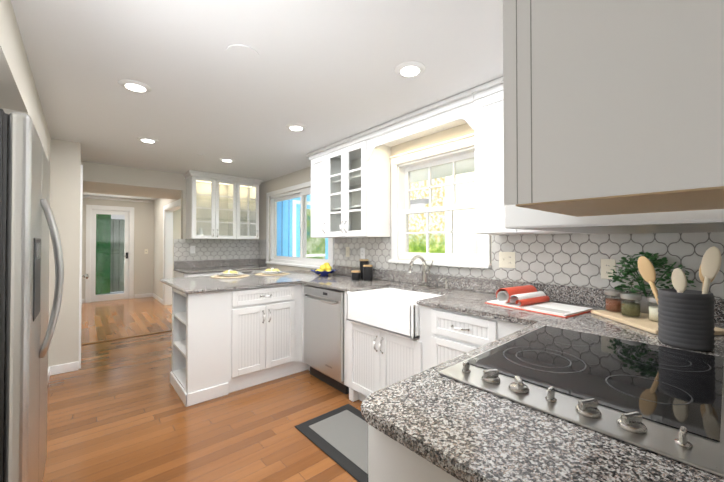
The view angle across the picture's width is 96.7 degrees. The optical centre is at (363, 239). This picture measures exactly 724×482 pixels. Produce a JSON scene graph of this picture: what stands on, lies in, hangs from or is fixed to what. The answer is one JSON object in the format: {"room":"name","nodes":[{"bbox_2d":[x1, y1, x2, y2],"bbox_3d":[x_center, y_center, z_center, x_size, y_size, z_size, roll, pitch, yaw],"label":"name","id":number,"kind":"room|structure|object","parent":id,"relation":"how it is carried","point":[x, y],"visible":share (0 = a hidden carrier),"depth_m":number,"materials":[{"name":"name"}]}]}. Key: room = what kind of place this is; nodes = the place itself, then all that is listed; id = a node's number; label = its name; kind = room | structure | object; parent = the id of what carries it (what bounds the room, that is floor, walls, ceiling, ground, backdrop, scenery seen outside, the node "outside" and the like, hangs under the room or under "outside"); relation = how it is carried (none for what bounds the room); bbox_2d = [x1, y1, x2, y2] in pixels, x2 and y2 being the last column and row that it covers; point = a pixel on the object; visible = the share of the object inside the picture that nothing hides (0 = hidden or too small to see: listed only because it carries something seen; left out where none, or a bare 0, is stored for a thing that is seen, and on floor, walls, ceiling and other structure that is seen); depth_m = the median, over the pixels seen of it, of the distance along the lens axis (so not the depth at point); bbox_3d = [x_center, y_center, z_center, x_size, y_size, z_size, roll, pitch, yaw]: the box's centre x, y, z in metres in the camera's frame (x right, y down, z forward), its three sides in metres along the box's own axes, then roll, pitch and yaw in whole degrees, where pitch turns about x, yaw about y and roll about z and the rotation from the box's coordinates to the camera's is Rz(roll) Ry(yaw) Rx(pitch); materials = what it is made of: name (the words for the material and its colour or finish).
{"room":"kitchen","nodes":[
{"label":"kitchen","id":0,"kind":"room"},
{"bbox_2d":[0,0,80,366],"bbox_3d":[-1.810,0.143,1.113,1.230,2.307,6.870,1,-1,-41],"label":"wall","id":1,"kind":"structure","parent":0,"point":[18,91],"depth_m":3.16,"materials":[{"name":"beige paint"}]},
{"bbox_2d":[47,366,51,385],"bbox_3d":[-2.467,1.267,2.459,0.014,0.090,1.760,1,-1,-41],"label":"baseboard","id":2,"kind":"structure","parent":1,"relation":"attached to","point":[50,367],"depth_m":3.06,"materials":[{"name":"white wood"}]},
{"bbox_2d":[79,165,88,368],"bbox_3d":[-3.181,0.281,3.666,0.074,2.090,0.900,1,-1,-41],"label":"pantry door","id":3,"kind":"structure","parent":1,"relation":"in","point":[85,276],"depth_m":3.31,"materials":[{"name":"white wood"}]},
{"bbox_2d":[82,198,180,302],"bbox_3d":[-4.640,0.224,8.186,4.600,2.307,0.140,1,-1,-41],"label":"wall","id":4,"kind":"structure","parent":0,"point":[143,239],"depth_m":7.58,"materials":[{"name":"beige paint"}]},
{"bbox_2d":[85,205,133,302],"bbox_3d":[-5.694,0.309,7.248,0.850,2.114,0.157,1,-1,-41],"label":"storm door","id":5,"kind":"structure","parent":4,"relation":"in","point":[92,211],"depth_m":7.22,"materials":[{"name":"white"}]},
{"bbox_2d":[83,195,161,302],"bbox_3d":[-5.122,0.209,6.840,1.300,2.307,1.250,1,-1,-41],"label":"baseboard","id":6,"kind":"structure","parent":4,"relation":"attached to","point":[156,297],"depth_m":7.37,"materials":[{"name":"white wood"}]},
{"bbox_2d":[153,198,179,304],"bbox_3d":[-3.779,0.204,6.401,0.140,2.307,3.680,1,-1,-41],"label":"wall","id":7,"kind":"structure","parent":0,"point":[159,203],"depth_m":7.23,"materials":[{"name":"beige paint"}]},
{"bbox_2d":[162,199,180,304],"bbox_3d":[-3.499,0.324,6.066,0.158,2.060,1.930,1,-1,-41],"label":"door frame","id":8,"kind":"structure","parent":7,"relation":"attached to","point":[169,209],"depth_m":6.70,"materials":[{"name":"white wood"}]},
{"bbox_2d":[81,161,258,260],"bbox_3d":[-2.699,0.186,4.808,2.304,2.307,0.140,1,-1,-41],"label":"wall","id":9,"kind":"structure","parent":0,"point":[99,173],"depth_m":4.41,"materials":[{"name":"beige paint"}]},
{"bbox_2d":[174,239,257,260],"bbox_3d":[-2.268,0.160,5.089,1.283,0.324,0.005,1,-1,-41],"label":"tile backsplash","id":10,"kind":"structure","parent":9,"relation":"attached to","point":[205,249],"depth_m":5.03,"materials":[{"name":"grey tile"}]},
{"bbox_2d":[190,246,194,252],"bbox_3d":[-2.557,0.152,4.824,0.070,0.115,0.011,1,-1,-41],"label":"outlet","id":11,"kind":"object","parent":10,"relation":"attached to","point":[192,248],"depth_m":4.82,"materials":[{"name":"beige plastic"}]},
{"bbox_2d":[183,170,262,239],"bbox_3d":[-2.139,-0.484,4.962,1.070,0.959,0.372,1,-1,-41],"label":"upper cabinet","id":12,"kind":"object","parent":9,"relation":"attached to","point":[219,206],"visible":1,"depth_m":4.92,"materials":[{"name":"white wood"}]},
{"bbox_2d":[42,297,361,481],"bbox_3d":[-1.482,1.388,3.926,5.450,0.122,10.690,1,-1,-41],"label":"floor","id":13,"kind":"structure","parent":0,"point":[118,411],"depth_m":2.34,"materials":[{"name":"brown wood"}]},
{"bbox_2d":[0,109,63,481],"bbox_3d":[-1.754,0.417,1.251,0.860,1.762,0.910,1,-1,-41],"label":"refrigerator","id":14,"kind":"object","parent":13,"relation":"on","point":[27,225],"visible":1,"depth_m":1.14,"materials":[{"name":"grey metal"}]},
{"bbox_2d":[81,330,171,344],"bbox_3d":[-3.149,1.290,4.440,1.120,0.090,0.060,1,-1,-41],"label":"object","id":15,"kind":"structure","parent":13,"relation":"on","point":[166,330],"depth_m":4.35,"materials":[{"name":"brown"}]},
{"bbox_2d":[173,269,266,277],"bbox_3d":[-2.045,0.897,4.824,1.280,0.884,0.678,1,-1,-41],"label":"base cabinet","id":16,"kind":"object","parent":13,"relation":"on","point":[176,274],"visible":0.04,"depth_m":4.42,"materials":[{"name":"white stone"}]},
{"bbox_2d":[173,259,275,273],"bbox_3d":[-2.052,0.387,4.839,1.282,0.134,0.658,1,-1,-41],"label":"countertop","id":17,"kind":"structure","parent":16,"relation":"on","point":[190,267],"depth_m":4.89,"materials":[{"name":"stone"}]},
{"bbox_2d":[202,284,297,395],"bbox_3d":[-1.102,0.878,3.162,0.663,0.884,0.600,1,-1,-41],"label":"base cabinet","id":18,"kind":"object","parent":13,"relation":"on","point":[224,343],"depth_m":2.86,"materials":[{"name":"white wood"}]},
{"bbox_2d":[160,273,299,293],"bbox_3d":[-1.365,0.421,3.247,1.005,0.029,1.121,1,-1,-41],"label":"countertop","id":19,"kind":"structure","parent":18,"relation":"on","point":[201,284],"depth_m":3.03,"materials":[{"name":"grey stone"}]},
{"bbox_2d":[211,269,249,277],"bbox_3d":[-1.478,0.372,3.576,0.406,0.077,0.406,1,-1,-41],"label":"place setting","id":20,"kind":"object","parent":19,"relation":"on","point":[230,273],"visible":1,"depth_m":3.52,"materials":[{"name":"white ceramic"}]},
{"bbox_2d":[298,284,307,371],"bbox_3d":[-0.626,0.883,3.579,0.737,0.884,0.600,1,-1,-41],"label":"base cabinet","id":21,"kind":"object","parent":13,"relation":"on","point":[302,366],"depth_m":3.21,"materials":[{"name":"white wood"}]},
{"bbox_2d":[304,285,348,393],"bbox_3d":[-0.171,0.884,3.093,0.654,0.872,0.594,1,-1,-41],"label":"dishwasher","id":22,"kind":"object","parent":13,"relation":"on","point":[324,334],"visible":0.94,"depth_m":2.87,"materials":[{"name":"silver metal"}]},
{"bbox_2d":[295,404,367,481],"bbox_3d":[-0.019,1.303,2.084,0.480,0.010,0.850,1,-1,-41],"label":"kitchen mat","id":23,"kind":"object","parent":13,"relation":"on","point":[339,436],"visible":0.62,"depth_m":2.12,"materials":[{"name":"grey fabric"}]},
{"bbox_2d":[368,424,461,481],"bbox_3d":[0.649,0.852,0.894,1.155,0.884,0.724,1,-1,-41],"label":"base cabinet","id":24,"kind":"object","parent":13,"relation":"on","point":[390,459],"visible":0.04,"depth_m":0.69,"materials":[{"name":"white wood"}]},
{"bbox_2d":[302,284,527,401],"bbox_3d":[0.345,0.871,2.547,0.678,0.884,2.268,1,-1,-41],"label":"base cabinet","id":25,"kind":"object","parent":13,"relation":"on","point":[375,360],"visible":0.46,"depth_m":2.16,"materials":[{"name":"white wood"}]},
{"bbox_2d":[276,265,723,312],"bbox_3d":[0.219,0.363,2.711,0.672,0.133,4.018,1,-1,-41],"label":"countertop","id":26,"kind":"structure","parent":25,"relation":"on","point":[463,294],"depth_m":2.63,"materials":[{"name":"grey stone"}]},
{"bbox_2d":[255,268,289,275],"bbox_3d":[-1.085,0.375,3.840,0.406,0.077,0.406,1,-1,-41],"label":"place setting","id":27,"kind":"object","parent":26,"relation":"on","point":[272,272],"visible":1,"depth_m":3.79,"materials":[{"name":"white ceramic"}]},
{"bbox_2d":[310,263,336,275],"bbox_3d":[-0.449,0.336,3.654,0.331,0.150,0.331,1,-1,-41],"label":"bowl","id":28,"kind":"object","parent":26,"relation":"on","point":[325,269],"visible":1,"depth_m":3.61,"materials":[{"name":"blue ceramic"}]},
{"bbox_2d":[351,270,360,279],"bbox_3d":[-0.075,0.361,3.243,0.096,0.092,0.096,1,-1,-41],"label":"canister","id":29,"kind":"object","parent":26,"relation":"on","point":[355,274],"visible":1,"depth_m":3.20,"materials":[{"name":"black"}]},
{"bbox_2d":[359,259,368,278],"bbox_3d":[0.009,0.307,3.330,0.096,0.202,0.096,1,-1,-41],"label":"canister","id":30,"kind":"object","parent":26,"relation":"on","point":[364,262],"visible":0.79,"depth_m":3.29,"materials":[{"name":"black ceramic"}]},
{"bbox_2d":[363,265,372,280],"bbox_3d":[0.046,0.330,3.203,0.096,0.152,0.096,1,-1,-41],"label":"medium canister","id":31,"kind":"object","parent":26,"relation":"on","point":[367,272],"visible":1,"depth_m":3.16,"materials":[{"name":"black ceramic"}]},
{"bbox_2d":[347,288,441,339],"bbox_3d":[0.273,0.534,2.482,0.490,0.237,0.688,1,-1,-41],"label":"farmhouse sink","id":32,"kind":"object","parent":26,"relation":"in","point":[393,311],"visible":0.71,"depth_m":2.31,"materials":[{"name":"white ceramic"}]},
{"bbox_2d":[408,255,439,288],"bbox_3d":[0.453,0.263,2.670,0.242,0.273,0.260,1,-1,-41],"label":"pull-down faucet","id":33,"kind":"object","parent":26,"relation":"on","point":[425,272],"visible":0.98,"depth_m":2.70,"materials":[{"name":"silver metal"}]},
{"bbox_2d":[440,278,448,289],"bbox_3d":[0.643,0.352,2.556,0.107,0.094,0.042,1,-1,-41],"label":"soap dispenser","id":34,"kind":"object","parent":26,"relation":"on","point":[446,284],"visible":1,"depth_m":2.57,"materials":[{"name":"silver metal"}]},
{"bbox_2d":[361,285,723,481],"bbox_3d":[0.795,0.344,1.021,1.590,0.133,0.718,1,-1,-41],"label":"countertop","id":35,"kind":"structure","parent":25,"relation":"on","point":[462,431],"depth_m":0.64,"materials":[{"name":"grey stone"}]},
{"bbox_2d":[485,285,592,317],"bbox_3d":[1.008,0.339,1.871,0.310,0.103,0.470,0,-1,-32],"label":"open cookbook","id":36,"kind":"object","parent":35,"relation":"on","point":[531,298],"visible":1,"depth_m":1.86,"materials":[{"name":"red"}]},
{"bbox_2d":[438,326,723,477],"bbox_3d":[0.683,0.362,0.963,0.781,0.036,0.545,1,-1,-41],"label":"cooktop","id":37,"kind":"object","parent":35,"relation":"in","point":[665,401],"visible":1,"depth_m":0.82,"materials":[{"name":"black glass"}]},
{"bbox_2d":[591,310,723,334],"bbox_3d":[1.340,0.377,1.490,0.300,0.018,0.400,0,-1,3],"label":"cutting board","id":38,"kind":"object","parent":35,"relation":"on","point":[644,322],"visible":0.54,"depth_m":1.46,"materials":[{"name":"beige wood"}]},
{"bbox_2d":[604,289,623,311],"bbox_3d":[1.290,0.316,1.656,0.079,0.107,0.079,1,-1,-41],"label":"spice jar","id":39,"kind":"object","parent":38,"relation":"on","point":[613,304],"visible":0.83,"depth_m":1.63,"materials":[{"name":"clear glass"}]},
{"bbox_2d":[620,293,640,317],"bbox_3d":[1.282,0.315,1.543,0.079,0.107,0.079,1,-1,-41],"label":"spice jar","id":40,"kind":"object","parent":38,"relation":"on","point":[629,309],"visible":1,"depth_m":1.52,"materials":[{"name":"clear glass"}]},
{"bbox_2d":[608,252,695,313],"bbox_3d":[1.443,0.215,1.629,0.204,0.308,0.339,1,-1,-41],"label":"boxwood plant","id":41,"kind":"object","parent":38,"relation":"on","point":[643,302],"visible":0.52,"depth_m":1.63,"materials":[{"name":"green plant"}]},
{"bbox_2d":[647,296,658,321],"bbox_3d":[1.328,0.314,1.445,0.079,0.107,0.079,1,-1,-41],"label":"spice jar","id":42,"kind":"object","parent":38,"relation":"on","point":[653,312],"visible":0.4,"depth_m":1.44,"materials":[{"name":"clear glass"}]},
{"bbox_2d":[638,246,721,350],"bbox_3d":[1.155,0.204,1.188,0.155,0.358,0.226,1,-1,-41],"label":"utensil crock","id":43,"kind":"object","parent":35,"relation":"on","point":[686,319],"visible":1,"depth_m":1.13,"materials":[{"name":"grey ceramic"}]},
{"bbox_2d":[11,0,502,199],"bbox_3d":[-1.482,-1.038,3.954,5.450,0.120,10.690,1,-1,-41],"label":"ceiling","id":44,"kind":"structure","parent":0,"point":[323,72],"depth_m":1.92,"materials":[{"name":"white paint"}]},
{"bbox_2d":[83,182,180,199],"bbox_3d":[-3.471,-0.845,4.954,1.320,0.242,1.080,1,-1,-41],"label":"soffit beam","id":45,"kind":"structure","parent":44,"relation":"attached to","point":[123,190],"depth_m":4.86,"materials":[{"name":"beige paint"}]},
{"bbox_2d":[118,79,151,92],"bbox_3d":[-1.470,-0.993,2.075,0.175,0.011,0.178,1,-1,-41],"label":"recessed light","id":46,"kind":"object","parent":44,"relation":"in","point":[136,86],"depth_m":2.08,"materials":[{"name":"white"}]},
{"bbox_2d":[137,137,158,142],"bbox_3d":[-2.114,-0.981,3.157,0.173,0.011,0.183,1,-1,-41],"label":"recessed light","id":47,"kind":"object","parent":44,"relation":"in","point":[145,139],"depth_m":3.17,"materials":[{"name":"white"}]},
{"bbox_2d":[219,158,234,161],"bbox_3d":[-1.654,-0.972,3.911,0.167,0.011,0.177,1,-1,-41],"label":"recessed light","id":48,"kind":"object","parent":44,"relation":"in","point":[222,159],"depth_m":3.93,"materials":[{"name":"white"}]},
{"bbox_2d":[226,44,258,63],"bbox_3d":[-0.646,-0.997,1.724,0.166,0.011,0.179,1,-1,-41],"label":"smoke detector","id":49,"kind":"object","parent":44,"relation":"in","point":[241,53],"depth_m":1.72,"materials":[{"name":"white plastic"}]},
{"bbox_2d":[286,123,306,130],"bbox_3d":[-0.583,-0.985,2.809,0.174,0.011,0.176,1,-1,-41],"label":"recessed light","id":50,"kind":"object","parent":44,"relation":"in","point":[295,127],"depth_m":2.82,"materials":[{"name":"white"}]},
{"bbox_2d":[395,61,424,77],"bbox_3d":[0.272,-0.995,1.876,0.176,0.011,0.176,1,-1,-41],"label":"recessed light","id":51,"kind":"object","parent":44,"relation":"in","point":[409,69],"depth_m":1.88,"materials":[{"name":"white"}]},
{"bbox_2d":[259,123,716,298],"bbox_3d":[0.059,0.171,3.515,0.140,2.307,5.720,1,-1,-41],"label":"wall","id":52,"kind":"structure","parent":0,"point":[301,176],"depth_m":4.35,"materials":[{"name":"beige paint"}]},
{"bbox_2d":[258,240,265,258],"bbox_3d":[-1.676,0.164,5.383,0.006,0.324,0.283,1,-1,-41],"label":"tile backsplash","id":53,"kind":"structure","parent":52,"relation":"attached to","point":[261,243],"depth_m":5.41,"materials":[{"name":"grey tile"}]},
{"bbox_2d":[265,181,333,269],"bbox_3d":[-0.940,-0.194,4.606,0.130,1.152,1.854,1,-1,-41],"label":"window","id":54,"kind":"structure","parent":52,"relation":"in","point":[302,260],"depth_m":4.69,"materials":[{"name":"white wood"}]},
{"bbox_2d":[307,132,390,237],"bbox_3d":[-0.195,-0.501,3.420,0.372,0.959,0.990,1,-1,-41],"label":"upper cabinet","id":55,"kind":"object","parent":52,"relation":"attached to","point":[350,190],"visible":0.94,"depth_m":3.19,"materials":[{"name":"white wood"}]},
{"bbox_2d":[364,89,474,159],"bbox_3d":[0.493,-0.863,2.648,0.360,0.254,1.084,1,-1,-41],"label":"window valance","id":56,"kind":"object","parent":52,"relation":"attached to","point":[453,111],"visible":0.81,"depth_m":2.50,"materials":[{"name":"white wood"}]},
{"bbox_2d":[388,133,491,268],"bbox_3d":[0.650,-0.296,2.805,0.195,1.035,1.029,1,-1,-41],"label":"window","id":57,"kind":"structure","parent":52,"relation":"in","point":[401,210],"depth_m":2.86,"materials":[{"name":"white wood"}]},
{"bbox_2d":[472,77,567,234],"bbox_3d":[1.145,-0.519,1.891,0.372,0.959,0.906,1,-1,-41],"label":"upper cabinet","id":58,"kind":"object","parent":52,"relation":"attached to","point":[489,169],"visible":0.21,"depth_m":2.06,"materials":[{"name":"white wood"}]},
{"bbox_2d":[334,232,723,298],"bbox_3d":[0.720,0.133,2.650,0.005,0.324,3.264,1,-1,-41],"label":"tile backsplash","id":59,"kind":"structure","parent":52,"relation":"attached to","point":[573,259],"depth_m":1.99,"materials":[{"name":"grey tile"}]},
{"bbox_2d":[346,247,349,256],"bbox_3d":[-0.182,0.142,3.664,0.014,0.115,0.070,1,-1,-41],"label":"outlet","id":60,"kind":"object","parent":59,"relation":"attached to","point":[347,248],"depth_m":3.65,"materials":[{"name":"beige plastic"}]},
{"bbox_2d":[360,248,364,258],"bbox_3d":[-0.008,0.149,3.470,0.008,0.115,0.070,1,-1,-41],"label":"outlet","id":61,"kind":"object","parent":59,"relation":"attached to","point":[362,250],"depth_m":3.46,"materials":[{"name":"beige plastic"}]},
{"bbox_2d":[499,252,514,267],"bbox_3d":[1.021,0.145,2.291,0.014,0.115,0.116,1,-1,-41],"label":"outlet","id":62,"kind":"object","parent":59,"relation":"attached to","point":[506,259],"depth_m":2.29,"materials":[{"name":"beige plastic"}]},
{"bbox_2d":[601,259,615,278],"bbox_3d":[1.409,0.170,1.853,0.008,0.115,0.070,1,-1,-41],"label":"outlet","id":63,"kind":"object","parent":59,"relation":"attached to","point":[606,264],"depth_m":1.85,"materials":[{"name":"beige plastic"}]},
{"bbox_3d":[1.275,0.132,0.107,2.524,2.307,1.290,1,-1,-41],"label":"wall","id":64,"kind":"structure","parent":0,"visible":0},
{"bbox_2d":[503,0,723,233],"bbox_3d":[0.820,-0.517,0.893,1.535,0.986,0.475,1,-1,-41],"label":"upper cabinet","id":65,"kind":"object","parent":64,"relation":"attached to","point":[613,116],"visible":1,"depth_m":0.40,"materials":[{"name":"white wood"}]},
{"label":"outside","id":66,"kind":"structure","parent":0,"visible":0},
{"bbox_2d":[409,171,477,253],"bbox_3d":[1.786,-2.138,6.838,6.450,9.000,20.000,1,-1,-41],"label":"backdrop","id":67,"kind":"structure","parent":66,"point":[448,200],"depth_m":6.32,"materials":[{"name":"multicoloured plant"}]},
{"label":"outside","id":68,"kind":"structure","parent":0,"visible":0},
{"bbox_2d":[95,214,124,294],"bbox_3d":[-6.804,-0.873,8.165,5.500,5.500,2.658,1,-1,-41],"label":"fence","id":69,"kind":"object","parent":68,"point":[107,285],"depth_m":8.25,"materials":[{"name":"green plant"}]},
{"bbox_2d":[277,194,327,258],"bbox_3d":[-0.621,0.086,5.747,1.774,2.526,1.670,1,-1,-41],"label":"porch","id":70,"kind":"object","parent":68,"point":[314,252],"depth_m":6.07,"materials":[{"name":"blue"}]}
]}

